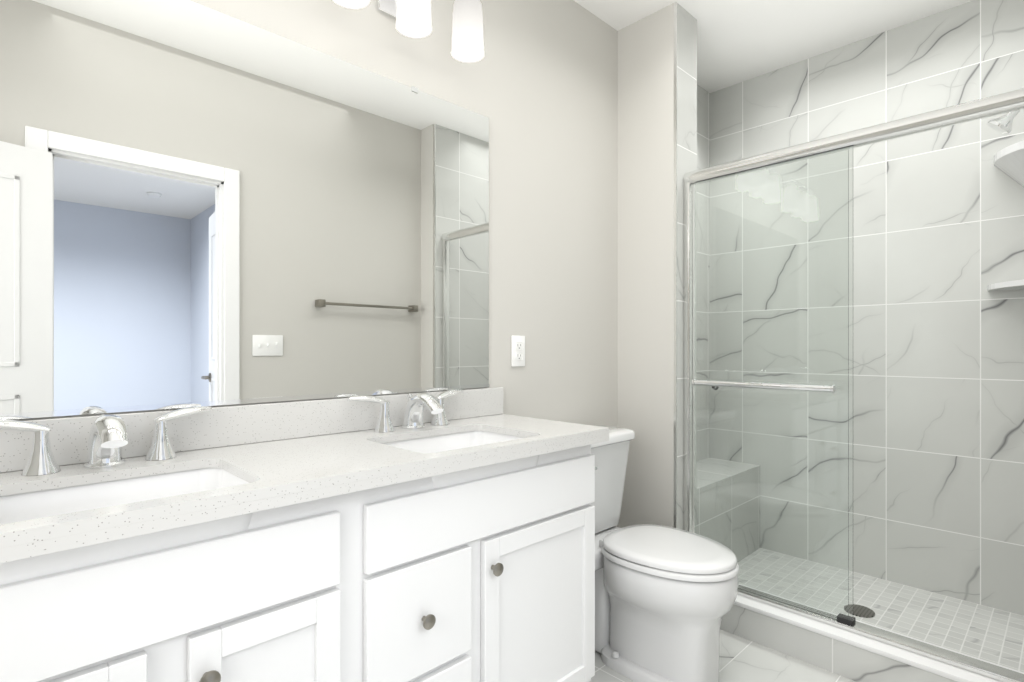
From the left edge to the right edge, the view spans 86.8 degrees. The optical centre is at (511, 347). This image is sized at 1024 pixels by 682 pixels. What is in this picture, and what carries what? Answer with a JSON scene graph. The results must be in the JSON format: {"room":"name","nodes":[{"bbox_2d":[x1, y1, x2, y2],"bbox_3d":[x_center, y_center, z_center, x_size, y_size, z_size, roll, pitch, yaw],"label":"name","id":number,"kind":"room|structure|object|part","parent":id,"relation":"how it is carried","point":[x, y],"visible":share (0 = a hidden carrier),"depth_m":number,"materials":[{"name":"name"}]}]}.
{"room":"bathroom","nodes":[
{"label":"bathroom","id":0,"kind":"room"},
{"bbox_2d":[12,0,617,526],"bbox_3d":[-0.198,-0.175,1.963,3.882,2.650,0.100,0,0,-44],"label":"wall","id":1,"kind":"structure","parent":0,"point":[536,84],"depth_m":2.18,"materials":[{"name":"grey paint"}]},
{"bbox_2d":[0,0,489,419],"bbox_3d":[-0.598,-0.351,1.499,1.423,0.995,0.009,0,0,-44],"label":"mirror","id":2,"kind":"object","parent":1,"relation":"attached to","point":[201,205],"visible":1,"depth_m":1.36,"materials":[{"name":"clear glass"}]},
{"bbox_2d":[0,387,503,485],"bbox_3d":[-0.583,0.200,1.507,1.515,0.100,0.019,0,0,-44],"label":"backsplash","id":3,"kind":"structure","parent":1,"relation":"attached to","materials":[{"name":"stone"}]},
{"bbox_2d":[333,0,483,62],"bbox_3d":[-0.317,-1.101,1.660,0.530,0.268,0.168,0,0,-44],"label":"sconce","id":4,"kind":"object","parent":1,"relation":"attached to","point":[413,18],"visible":1,"depth_m":1.73,"materials":[{"name":"white glass"}]},
{"bbox_3d":[-0.448,-1.056,1.493,0.110,0.178,0.110,0,0,-44],"label":"lamp shade","id":5,"kind":"part","parent":4,"relation":"part of","materials":[{"name":"white glass"}]},
{"bbox_3d":[-0.371,-1.140,1.716,0.120,0.190,0.012,0,0,-44],"label":"plate","id":6,"kind":"part","parent":4,"relation":"part of","materials":[{"name":"silver metal"}]},
{"bbox_3d":[-0.297,-1.056,1.639,0.110,0.178,0.110,0,0,-44],"label":"lamp shade","id":7,"kind":"part","parent":4,"relation":"part of","materials":[{"name":"white glass"}]},
{"bbox_3d":[-0.146,-1.056,1.785,0.110,0.178,0.110,0,0,-44],"label":"lamp shade","id":8,"kind":"part","parent":4,"relation":"part of","materials":[{"name":"white glass"}]},
{"bbox_2d":[511,336,524,366],"bbox_3d":[0.025,0.015,2.102,0.072,0.120,0.009,0,0,-44],"label":"outlet","id":9,"kind":"object","parent":1,"relation":"attached to","point":[517,351],"visible":1,"depth_m":2.10,"materials":[{"name":"white plastic"}]},
{"bbox_2d":[697,84,709,169],"bbox_3d":[0.898,-0.175,2.944,0.741,2.650,0.012,0,0,-44],"label":"tile","id":10,"kind":"structure","parent":1,"relation":"attached to","point":[703,128],"depth_m":3.14,"materials":[{"name":"white tile"}]},
{"bbox_2d":[618,3,673,527],"bbox_3d":[0.666,-0.175,2.525,0.176,2.650,0.292,0,0,-44],"label":"wall","id":11,"kind":"structure","parent":0,"point":[646,230],"depth_m":2.45,"materials":[{"name":"grey paint"}]},
{"bbox_2d":[674,2,676,527],"bbox_3d":[0.711,-0.175,2.356,0.006,2.650,0.013,0,0,-44],"label":"trim","id":12,"kind":"structure","parent":11,"relation":"attached to","point":[675,264],"depth_m":2.35,"materials":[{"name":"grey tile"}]},
{"bbox_2d":[677,3,696,529],"bbox_3d":[0.778,-0.175,2.422,0.182,2.650,0.012,0,0,-44],"label":"tile wing end","id":13,"kind":"structure","parent":11,"relation":"attached to","point":[686,91],"depth_m":2.39,"materials":[{"name":"white tile"}]},
{"bbox_2d":[684,182,693,532],"bbox_3d":[0.784,0.133,2.398,0.044,1.716,0.028,0,0,-44],"label":"door jamb","id":14,"kind":"object","parent":11,"relation":"attached to","point":[688,356],"visible":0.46,"depth_m":2.38,"materials":[{"name":"silver metal"}]},
{"bbox_2d":[683,88,1023,184],"bbox_3d":[1.185,-0.745,1.984,0.048,0.060,1.181,0,0,-44],"label":"header","id":15,"kind":"object","parent":11,"relation":"attached to","point":[1011,101],"visible":0.88,"depth_m":1.87,"materials":[{"name":"silver metal"}]},
{"bbox_2d":[692,146,852,620],"bbox_3d":[1.000,0.136,2.152,0.124,1.706,0.618,0,0,-44],"label":"shower door","id":16,"kind":"structure","parent":15,"relation":"hanging from","point":[773,303],"depth_m":2.11,"materials":[{"name":"clear glass"}]},
{"bbox_2d":[694,379,830,392],"bbox_3d":[0.963,0.150,2.125,0.024,0.025,0.520,0,0,-44],"label":"door handle bar","id":17,"kind":"object","parent":16,"relation":"attached to","point":[792,387],"visible":0.94,"depth_m":2.09,"materials":[{"name":"silver metal"}]},
{"bbox_2d":[589,629,855,681],"bbox_3d":[0.406,1.180,1.337,3.882,0.060,1.840,0,0,-44],"label":"floor","id":18,"kind":"structure","parent":0,"point":[743,659],"depth_m":1.94,"materials":[{"name":"tile"}]},
{"bbox_2d":[0,387,608,681],"bbox_3d":[-0.416,0.644,1.334,1.515,1.012,0.498,0,0,-44],"label":"bathroom vanity","id":19,"kind":"object","parent":18,"relation":"on","point":[444,536],"visible":1,"depth_m":1.15,"materials":[{"name":"white wood"}]},
{"bbox_3d":[-0.692,0.760,0.785,0.272,0.530,0.018,0,0,-44],"label":"door","id":20,"kind":"part","parent":19,"relation":"part of","materials":[{"name":"white wood"}]},
{"bbox_3d":[-0.516,0.565,0.922,0.033,0.033,0.029,0,0,-44],"label":"knob","id":21,"kind":"part","parent":19,"relation":"part of","materials":[{"name":"silver metal"}]},
{"bbox_3d":[-0.453,0.760,1.016,0.272,0.530,0.018,0,0,-44],"label":"door","id":22,"kind":"part","parent":19,"relation":"part of","materials":[{"name":"white wood"}]},
{"bbox_2d":[0,413,608,579],"bbox_3d":[-0.416,0.260,1.334,1.515,0.020,0.498,0,0,-44],"label":"countertop","id":23,"kind":"structure","parent":19,"relation":"on","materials":[{"name":"stone"}]},
{"bbox_2d":[0,419,60,475],"bbox_3d":[-0.967,0.195,1.054,0.137,0.109,0.065,0,0,-44],"label":"faucet","id":24,"kind":"object","parent":23,"relation":"on","point":[41,461],"depth_m":1.06,"materials":[{"name":"silver metal"}]},
{"bbox_2d":[83,414,128,468],"bbox_3d":[-0.831,0.195,1.115,0.072,0.112,0.169,0,0,-44],"label":"faucet","id":25,"kind":"object","parent":23,"relation":"on","point":[108,433],"depth_m":1.11,"materials":[{"name":"silver metal"}]},
{"bbox_2d":[145,406,211,460],"bbox_3d":[-0.765,0.195,1.249,0.137,0.109,0.065,0,0,-44],"label":"faucet","id":26,"kind":"object","parent":23,"relation":"on","point":[161,449],"depth_m":1.22,"materials":[{"name":"silver metal"}]},
{"bbox_2d":[347,395,394,432],"bbox_3d":[-0.410,0.195,1.593,0.137,0.109,0.065,0,0,-44],"label":"faucet","id":27,"kind":"object","parent":23,"relation":"on","point":[384,425],"depth_m":1.60,"materials":[{"name":"silver metal"}]},
{"bbox_2d":[401,392,443,428],"bbox_3d":[-0.274,0.195,1.654,0.072,0.112,0.169,0,0,-44],"label":"faucet","id":28,"kind":"object","parent":23,"relation":"on","point":[412,405],"depth_m":1.66,"materials":[{"name":"silver metal"}]},
{"bbox_2d":[430,388,463,425],"bbox_3d":[-0.208,0.195,1.788,0.137,0.109,0.065,0,0,-44],"label":"faucet","id":29,"kind":"object","parent":23,"relation":"on","point":[449,400],"depth_m":1.80,"materials":[{"name":"silver metal"}]},
{"bbox_3d":[-0.209,0.623,1.251,0.287,0.256,0.018,0,0,-44],"label":"drawer","id":30,"kind":"part","parent":19,"relation":"part of","materials":[{"name":"white wood"}]},
{"bbox_3d":[-0.209,0.897,1.251,0.287,0.256,0.018,0,0,-44],"label":"drawer","id":31,"kind":"part","parent":19,"relation":"part of","materials":[{"name":"white wood"}]},
{"bbox_3d":[-0.193,0.623,1.234,0.033,0.033,0.029,0,0,-44],"label":"knob","id":32,"kind":"part","parent":19,"relation":"part of","materials":[{"name":"silver metal"}]},
{"bbox_3d":[-0.040,0.565,1.381,0.033,0.033,0.029,0,0,-44],"label":"knob","id":33,"kind":"part","parent":19,"relation":"part of","materials":[{"name":"silver metal"}]},
{"bbox_3d":[0.089,0.760,1.539,0.455,0.530,0.018,0,0,-44],"label":"door","id":34,"kind":"part","parent":19,"relation":"part of","materials":[{"name":"white wood"}]},
{"bbox_2d":[591,425,738,681],"bbox_3d":[0.470,0.746,2.011,0.440,0.809,0.724,0,0,-44],"label":"toilet","id":35,"kind":"object","parent":18,"relation":"on","point":[665,597],"visible":0.71,"depth_m":1.84,"materials":[{"name":"white ceramic"}]},
{"bbox_3d":[0.291,0.567,2.196,0.420,0.364,0.205,0,0,-44],"label":"tank","id":36,"kind":"part","parent":35,"relation":"part of","materials":[{"name":"white ceramic"}]},
{"bbox_3d":[0.297,0.363,2.190,0.440,0.044,0.225,0,0,-44],"label":"tank lid","id":37,"kind":"part","parent":35,"relation":"part of","materials":[{"name":"white ceramic"}]},
{"bbox_3d":[0.559,0.735,1.919,0.380,0.021,0.468,0,0,-44],"label":"seat","id":38,"kind":"part","parent":35,"relation":"part of","materials":[{"name":"white ceramic"}]},
{"bbox_3d":[0.558,0.709,1.920,0.370,0.028,0.456,0,0,-44],"label":"lid","id":39,"kind":"part","parent":35,"relation":"part of","materials":[{"name":"white ceramic"}]},
{"bbox_3d":[0.557,0.950,1.921,0.378,0.400,0.470,0,0,-44],"label":"bowl","id":40,"kind":"part","parent":35,"relation":"part of","materials":[{"name":"white ceramic"}]},
{"bbox_2d":[720,604,956,681],"bbox_3d":[1.191,1.090,1.981,0.176,0.120,1.196,0,0,-44],"label":"shower curb","id":41,"kind":"object","parent":18,"relation":"on","point":[849,661],"visible":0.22,"depth_m":1.94,"materials":[{"name":"tile"}]},
{"bbox_2d":[734,595,1023,681],"bbox_3d":[1.185,1.020,1.984,0.178,0.018,1.181,0,0,-44],"label":"shower door sill","id":42,"kind":"structure","parent":41,"relation":"on","point":[943,669],"depth_m":1.85,"materials":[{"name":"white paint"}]},
{"bbox_2d":[738,588,1023,681],"bbox_3d":[1.185,1.001,1.984,0.060,0.020,1.181,0,0,-44],"label":"door track","id":43,"kind":"object","parent":42,"relation":"on","point":[1002,674],"visible":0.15,"depth_m":1.81,"materials":[{"name":"silver metal"}]},
{"bbox_2d":[837,616,855,625],"bbox_3d":[1.208,0.984,1.959,0.040,0.015,0.050,0,0,-44],"label":"guide","id":44,"kind":"object","parent":43,"relation":"on","point":[843,620],"visible":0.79,"depth_m":1.95,"materials":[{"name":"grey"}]},
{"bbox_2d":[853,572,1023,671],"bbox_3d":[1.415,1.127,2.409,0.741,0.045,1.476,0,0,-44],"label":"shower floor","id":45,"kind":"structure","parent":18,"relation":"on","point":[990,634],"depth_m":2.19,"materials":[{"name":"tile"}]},
{"bbox_2d":[853,604,874,617],"bbox_3d":[1.454,1.102,2.266,0.110,0.005,0.110,0,0,-44],"label":"shower drain","id":46,"kind":"object","parent":45,"relation":"in","point":[862,611],"visible":0.81,"depth_m":2.25,"materials":[{"name":"metal"}]},
{"bbox_2d":[574,0,972,92],"bbox_3d":[0.406,-1.530,1.337,3.882,0.060,1.840,0,0,-44],"label":"ceiling","id":47,"kind":"structure","parent":0,"point":[738,41],"depth_m":2.52,"materials":[{"name":"white paint"}]},
{"bbox_3d":[1.957,-0.175,1.793,1.017,2.650,0.140,0,0,-44],"label":"wall","id":48,"kind":"structure","parent":0,"visible":0},
{"bbox_3d":[1.873,-0.175,1.817,0.905,2.650,0.012,0,0,-44],"label":"tile","id":49,"kind":"structure","parent":48,"relation":"attached to","visible":0},
{"bbox_2d":[987,110,1019,134],"bbox_3d":[1.874,-0.864,1.975,0.086,0.148,0.214,0,0,-44],"label":"shower head","id":50,"kind":"object","parent":49,"relation":"attached to","point":[1003,124],"visible":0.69,"depth_m":2.00},
{"bbox_3d":[1.771,-0.175,2.655,0.088,2.650,1.840,0,0,-44],"label":"wall","id":51,"kind":"structure","parent":0,"visible":0},
{"bbox_2d":[710,0,1023,615],"bbox_3d":[1.686,-0.175,2.671,0.012,2.650,1.500,0,0,-44],"label":"tile","id":52,"kind":"structure","parent":51,"relation":"attached to","point":[938,386],"depth_m":2.45,"materials":[{"name":"white tile"}]},
{"bbox_2d":[987,279,1023,290],"bbox_3d":[2.024,-0.249,2.139,0.240,0.022,0.240,0,0,-44],"label":"corner shelf","id":53,"kind":"object","parent":51,"relation":"attached to","point":[1011,285],"visible":0.96,"depth_m":2.16,"materials":[{"name":"white ceramic"}]},
{"bbox_2d":[994,140,1023,186],"bbox_3d":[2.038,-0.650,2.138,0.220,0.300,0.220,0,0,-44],"label":"corner shelf","id":54,"kind":"object","parent":51,"relation":"attached to","point":[1009,161],"visible":0.97,"depth_m":2.17,"materials":[{"name":"white ceramic"}]}
]}

